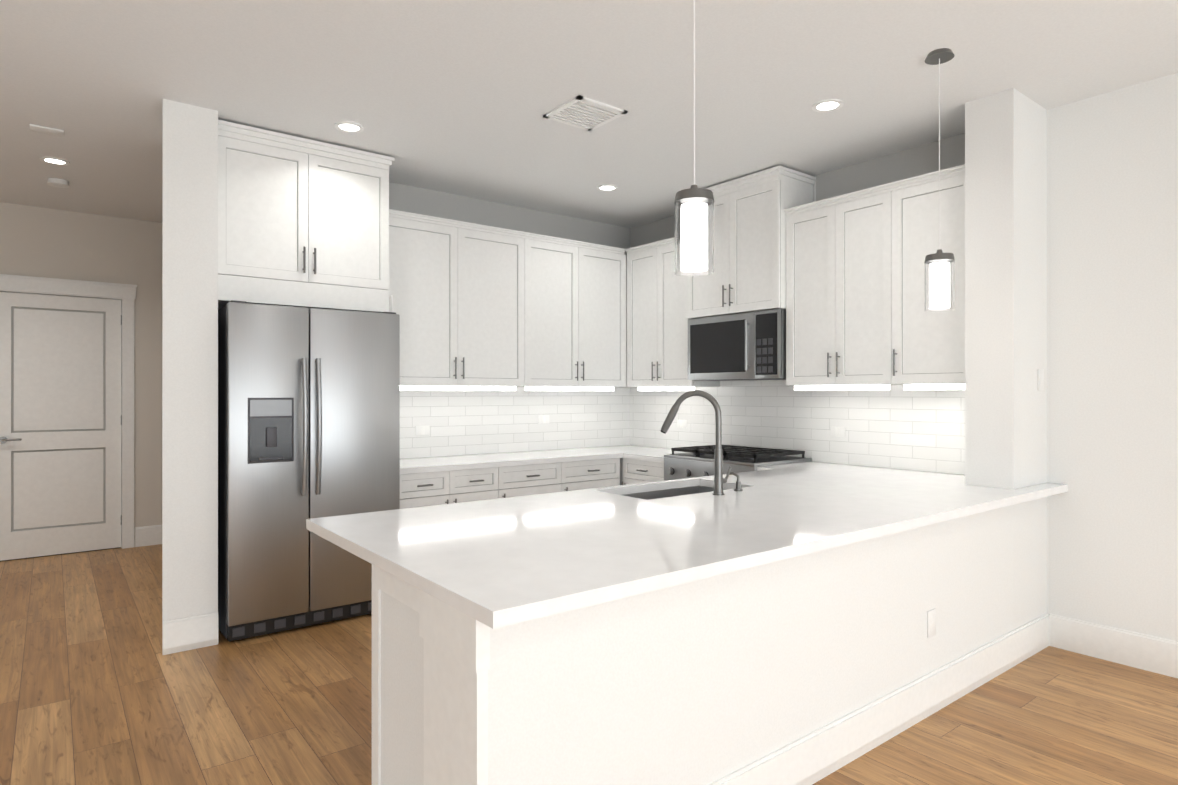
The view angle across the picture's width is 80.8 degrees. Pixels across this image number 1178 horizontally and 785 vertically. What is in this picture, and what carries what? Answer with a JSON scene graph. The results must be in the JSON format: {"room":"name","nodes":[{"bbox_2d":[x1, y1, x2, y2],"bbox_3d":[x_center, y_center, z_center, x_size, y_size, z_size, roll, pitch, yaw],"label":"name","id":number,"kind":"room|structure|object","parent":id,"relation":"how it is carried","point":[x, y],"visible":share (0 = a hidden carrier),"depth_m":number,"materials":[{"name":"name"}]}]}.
{"room":"kitchen","nodes":[
{"label":"kitchen","id":0,"kind":"room"},
{"bbox_2d":[0,202,143,546],"bbox_3d":[-4.149,-0.084,6.352,7.500,2.970,0.150,0,0,-38],"label":"wall","id":1,"kind":"structure","parent":0,"point":[35,241],"depth_m":6.07,"materials":[{"name":"paint"}]},
{"bbox_2d":[0,292,121,560],"bbox_3d":[-4.556,0.282,5.964,0.881,2.234,0.100,0,0,-38],"label":"entry door","id":2,"kind":"structure","parent":1,"relation":"in","point":[60,425],"depth_m":5.97,"materials":[{"name":"paint"}]},
{"bbox_2d":[0,274,136,548],"bbox_3d":[-4.583,0.213,5.996,1.109,2.375,0.180,0,0,-38],"label":"door frame","id":3,"kind":"structure","parent":1,"relation":"attached to","point":[125,294],"depth_m":6.22,"materials":[{"name":"paint"}]},
{"bbox_2d":[135,525,161,546],"bbox_3d":[-2.625,1.313,7.431,3.768,0.177,0.014,0,0,-38],"label":"baseboard","id":4,"kind":"structure","parent":1,"relation":"attached to","point":[146,535],"depth_m":6.33,"materials":[{"name":"paint"}]},
{"bbox_2d":[144,99,217,620],"bbox_3d":[-2.375,-0.085,4.039,0.265,2.970,0.660,0,0,-38],"label":"wall","id":5,"kind":"structure","parent":0,"point":[181,251],"depth_m":3.79,"materials":[{"name":"paint"}]},
{"bbox_2d":[218,120,394,312],"bbox_3d":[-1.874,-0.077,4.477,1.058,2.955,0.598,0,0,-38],"label":"upper cabinet","id":6,"kind":"object","parent":5,"relation":"attached to","point":[303,222],"visible":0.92,"depth_m":4.25,"materials":[{"name":"paint"}]},
{"bbox_2d":[389,182,627,458],"bbox_3d":[-1.156,-0.084,5.509,3.805,2.970,0.153,0,0,-38],"label":"wall","id":7,"kind":"structure","parent":0,"point":[461,422],"depth_m":5.77,"materials":[{"name":"tile"}]},
{"bbox_2d":[415,425,429,434],"bbox_3d":[-1.276,0.290,5.309,0.116,0.072,0.008,0,0,-38],"label":"outlet","id":8,"kind":"object","parent":7,"relation":"attached to","point":[419,430],"depth_m":5.30,"materials":[{"name":"white plastic"}]},
{"bbox_2d":[389,209,532,386],"bbox_3d":[-1.051,-0.654,5.286,1.231,1.209,0.330,0,0,-38],"label":"upper cabinet","id":9,"kind":"object","parent":7,"relation":"attached to","point":[480,305],"depth_m":5.15,"materials":[{"name":"paint"}]},
{"bbox_2d":[538,415,548,422],"bbox_3d":[-0.392,0.231,5.996,0.116,0.072,0.008,0,0,-38],"label":"outlet","id":10,"kind":"object","parent":7,"relation":"attached to","point":[541,418],"depth_m":5.99,"materials":[{"name":"white plastic"}]},
{"bbox_2d":[533,233,626,386],"bbox_3d":[-0.214,-0.654,5.936,1.123,1.209,0.330,0,0,-38],"label":"upper cabinet","id":11,"kind":"object","parent":7,"relation":"attached to","point":[580,287],"depth_m":5.82,"materials":[{"name":"paint"}]},
{"bbox_2d":[0,544,1177,784],"bbox_3d":[-0.776,1.428,2.007,7.800,0.060,11.150,0,0,-38],"label":"floor","id":12,"kind":"structure","parent":0,"point":[96,688],"depth_m":3.06,"materials":[{"name":"brown wood"}]},
{"bbox_2d":[218,300,399,641],"bbox_3d":[-1.794,0.444,4.375,0.989,1.912,0.781,0,0,-38],"label":"refrigerator","id":13,"kind":"object","parent":12,"relation":"on","point":[308,413],"visible":0.92,"depth_m":4.04,"materials":[{"name":"grey metal"}]},
{"bbox_2d":[372,564,431,784],"bbox_3d":[0.588,0.969,2.952,2.958,0.860,0.510,0,0,-38],"label":"base cabinet","id":14,"kind":"object","parent":12,"relation":"on","point":[401,612],"depth_m":2.09,"materials":[{"name":"paint"}]},
{"bbox_2d":[400,466,507,508],"bbox_3d":[-1.127,0.970,5.054,0.839,0.860,0.603,0,0,-38],"label":"base cabinet","id":15,"kind":"object","parent":12,"relation":"on","point":[437,488],"depth_m":4.81,"materials":[{"name":"paint"}]},
{"bbox_2d":[400,445,667,474],"bbox_3d":[-0.431,0.520,5.568,2.572,0.039,0.632,0,0,-38],"label":"countertop","id":16,"kind":"structure","parent":15,"relation":"on","point":[477,461],"depth_m":5.25,"materials":[{"name":"stone"}]},
{"bbox_2d":[508,462,571,496],"bbox_3d":[-0.621,0.971,5.447,0.678,0.860,0.603,0,0,-38],"label":"base cabinet","id":17,"kind":"object","parent":12,"relation":"on","point":[523,480],"depth_m":5.26,"materials":[{"name":"paint"}]},
{"bbox_2d":[572,458,619,490],"bbox_3d":[-0.187,0.971,5.784,0.657,0.860,0.603,0,0,-38],"label":"base cabinet","id":18,"kind":"object","parent":12,"relation":"on","point":[589,474],"depth_m":5.59,"materials":[{"name":"paint"}]},
{"bbox_2d":[620,458,627,484],"bbox_3d":[0.355,0.971,6.166,0.608,0.860,0.663,0,0,-38],"label":"base cabinet","id":19,"kind":"object","parent":12,"relation":"on","point":[623,461],"depth_m":5.75,"materials":[{"name":"paint"}]},
{"bbox_2d":[628,458,663,491],"bbox_3d":[0.685,0.971,5.741,0.608,0.860,0.529,0,0,-38],"label":"base cabinet","id":20,"kind":"object","parent":12,"relation":"on","point":[634,471],"depth_m":5.56,"materials":[{"name":"paint"}]},
{"bbox_2d":[622,449,690,461],"bbox_3d":[0.683,0.520,5.719,0.627,0.039,0.497,0,0,-38],"label":"countertop","id":21,"kind":"structure","parent":20,"relation":"on","point":[657,455],"depth_m":5.68,"materials":[{"name":"stone"}]},
{"bbox_2d":[432,505,1013,784],"bbox_3d":[0.868,0.969,2.732,3.112,0.860,0.301,0,0,-38],"label":"half wall","id":22,"kind":"structure","parent":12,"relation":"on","point":[706,681],"depth_m":2.16,"materials":[{"name":"paint"}]},
{"bbox_2d":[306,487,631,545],"bbox_3d":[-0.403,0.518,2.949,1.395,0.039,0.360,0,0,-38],"label":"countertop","id":23,"kind":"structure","parent":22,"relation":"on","point":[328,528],"depth_m":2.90,"materials":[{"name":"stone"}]},
{"bbox_2d":[338,461,1067,628],"bbox_3d":[0.745,0.519,3.246,3.573,0.039,1.460,0,0,-38],"label":"countertop","id":24,"kind":"structure","parent":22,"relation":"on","point":[496,563],"depth_m":2.45,"materials":[{"name":"stone"}]},
{"bbox_2d":[623,485,727,499],"bbox_3d":[0.456,0.644,3.616,0.788,0.210,0.408,0,0,-38],"label":"sink","id":25,"kind":"object","parent":24,"relation":"in","point":[657,494],"visible":0.02,"depth_m":3.87,"materials":[{"name":"silver metal"}]},
{"bbox_2d":[660,390,742,494],"bbox_3d":[0.579,0.243,3.493,0.340,0.510,0.295,0,0,-38],"label":"faucet","id":26,"kind":"object","parent":24,"relation":"on","point":[719,480],"visible":1,"depth_m":3.39,"materials":[{"name":"silver metal"}]},
{"bbox_2d":[927,608,935,637],"bbox_3d":[1.500,1.009,3.028,0.072,0.116,0.008,0,0,-38],"label":"outlet","id":27,"kind":"object","parent":22,"relation":"attached to","point":[931,615],"depth_m":3.02,"materials":[{"name":"white plastic"}]},
{"bbox_2d":[664,445,811,489],"bbox_3d":[1.078,0.912,5.156,0.693,0.976,0.870,0,0,-38],"label":"range","id":28,"kind":"object","parent":12,"relation":"on","point":[697,461],"visible":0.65,"depth_m":5.03,"materials":[{"name":"silver metal"}]},
{"bbox_2d":[0,0,1177,227],"bbox_3d":[-0.776,-1.612,2.009,7.800,0.080,11.150,0,0,-38],"label":"ceiling","id":29,"kind":"structure","parent":0,"point":[456,96],"depth_m":3.48,"materials":[{"name":"paint"}]},
{"bbox_2d":[30,124,63,135],"bbox_3d":[-3.235,-1.565,4.132,0.160,0.010,0.100,0,0,-38],"label":"ceiling vent","id":30,"kind":"object","parent":29,"relation":"attached to","point":[36,128],"depth_m":4.12,"materials":[{"name":"metal"}]},
{"bbox_2d":[40,156,69,165],"bbox_3d":[-3.614,-1.566,4.686,0.163,0.008,0.163,0,0,7],"label":"recessed light","id":31,"kind":"object","parent":29,"relation":"in","point":[50,160],"depth_m":4.68,"materials":[{"name":"paint"}]},
{"bbox_2d":[46,178,69,187],"bbox_3d":[-3.930,-1.550,5.125,0.135,0.038,0.135,0,0,7],"label":"smoke detector","id":32,"kind":"object","parent":29,"relation":"attached to","point":[57,182],"depth_m":5.10,"materials":[{"name":"paint"}]},
{"bbox_2d":[334,121,363,132],"bbox_3d":[-1.416,-1.566,4.088,0.163,0.008,0.163,0,0,7],"label":"recessed light","id":33,"kind":"object","parent":29,"relation":"in","point":[344,126],"depth_m":4.08,"materials":[{"name":"paint"}]},
{"bbox_2d":[543,95,627,130],"bbox_3d":[-0.022,-1.564,3.891,0.340,0.012,0.340,0,0,-38],"label":"ceiling vent","id":34,"kind":"object","parent":29,"relation":"in","point":[583,112],"visible":1,"depth_m":3.87,"materials":[{"name":"metal"}]},
{"bbox_2d":[597,184,617,190],"bbox_3d":[0.140,-1.565,5.296,0.163,0.008,0.163,0,0,7],"label":"recessed light","id":35,"kind":"object","parent":29,"relation":"in","point":[605,187],"depth_m":5.29,"materials":[{"name":"paint"}]},
{"bbox_2d":[674,0,714,275],"bbox_3d":[0.336,-0.977,2.214,0.128,1.190,0.128,0,0,-38],"label":"pendant light","id":36,"kind":"object","parent":29,"relation":"hanging from","point":[694,229],"visible":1,"depth_m":2.16,"materials":[{"name":"white glass"}]},
{"bbox_2d":[812,99,843,112],"bbox_3d":[1.303,-1.566,3.781,0.163,0.008,0.163,0,0,7],"label":"recessed light","id":37,"kind":"object","parent":29,"relation":"in","point":[827,105],"depth_m":3.78,"materials":[{"name":"paint"}]},
{"bbox_2d":[924,48,954,311],"bbox_3d":[1.623,-0.976,3.206,0.128,1.190,0.128,0,0,-38],"label":"pendant light","id":38,"kind":"object","parent":29,"relation":"hanging from","point":[939,280],"visible":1,"depth_m":3.16,"materials":[{"name":"white glass"}]},
{"bbox_2d":[628,73,1177,640],"bbox_3d":[2.244,-0.085,4.353,0.153,2.970,11.150,0,0,-38],"label":"wall","id":39,"kind":"structure","parent":0,"point":[1072,249],"depth_m":3.69,"materials":[{"name":"paint"}]},
{"bbox_2d":[625,237,719,386],"bbox_3d":[0.709,-0.654,5.938,0.330,1.209,0.793,0,0,-38],"label":"upper cabinet","id":40,"kind":"object","parent":39,"relation":"attached to","point":[657,322],"depth_m":5.84,"materials":[{"name":"paint"}]},
{"bbox_2d":[400,384,964,390],"bbox_3d":[0.358,-0.032,4.418,2.268,0.032,2.948,0,0,-38],"label":"under-cabinet lights","id":41,"kind":"object","parent":40,"relation":"attached to","point":[838,387],"visible":0.83,"depth_m":5.04,"materials":[{"name":"white plastic"}]},
{"bbox_2d":[677,420,686,427],"bbox_3d":[0.814,0.276,6.058,0.007,0.072,0.116,0,0,-38],"label":"outlet","id":42,"kind":"object","parent":39,"relation":"attached to","point":[680,423],"depth_m":6.05,"materials":[{"name":"white plastic"}]},
{"bbox_2d":[686,165,815,318],"bbox_3d":[1.181,-1.069,5.237,0.438,0.970,0.938,0,0,-38],"label":"upper cabinet","id":43,"kind":"object","parent":39,"relation":"attached to","point":[748,275],"visible":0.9,"depth_m":4.99,"materials":[{"name":"paint"}]},
{"bbox_2d":[688,309,785,380],"bbox_3d":[1.180,-0.338,5.236,0.439,0.484,0.874,0,0,-38],"label":"microwave","id":44,"kind":"object","parent":43,"relation":"attached to","point":[743,346],"visible":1,"depth_m":5.07,"materials":[{"name":"silver metal"}]},
{"bbox_2d":[784,188,880,385],"bbox_3d":[1.754,-0.654,4.592,0.330,1.209,0.827,0,0,-38],"label":"upper cabinet","id":45,"kind":"object","parent":39,"relation":"attached to","point":[857,313],"depth_m":4.52,"materials":[{"name":"paint"}]},
{"bbox_2d":[830,426,844,436],"bbox_3d":[1.746,0.275,4.857,0.007,0.072,0.116,0,0,-38],"label":"outlet","id":46,"kind":"object","parent":39,"relation":"attached to","point":[835,431],"depth_m":4.86,"materials":[{"name":"white plastic"}]},
{"bbox_2d":[877,164,964,384],"bbox_3d":[2.100,-0.655,4.146,0.330,1.209,0.535,0,0,-38],"label":"upper cabinet","id":47,"kind":"object","parent":39,"relation":"attached to","point":[919,346],"depth_m":4.09,"materials":[{"name":"paint"}]},
{"bbox_2d":[1051,614,1177,677],"bbox_3d":[4.014,1.310,1.940,0.014,0.177,4.810,0,0,-38],"label":"baseboard","id":48,"kind":"structure","parent":39,"relation":"attached to","point":[1150,653],"depth_m":3.58,"materials":[{"name":"paint"}]},
{"bbox_2d":[960,88,1047,628],"bbox_3d":[2.281,-0.085,3.793,0.420,2.970,0.240,0,0,-38],"label":"column","id":49,"kind":"structure","parent":0,"point":[1004,142],"depth_m":3.68,"materials":[{"name":"paint"}]},
{"bbox_2d":[708,613,1050,784],"bbox_3d":[1.132,1.310,2.739,3.528,0.177,0.014,0,0,-38],"label":"baseboard","id":50,"kind":"structure","parent":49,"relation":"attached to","point":[817,755],"depth_m":2.79,"materials":[{"name":"paint"}]}
]}

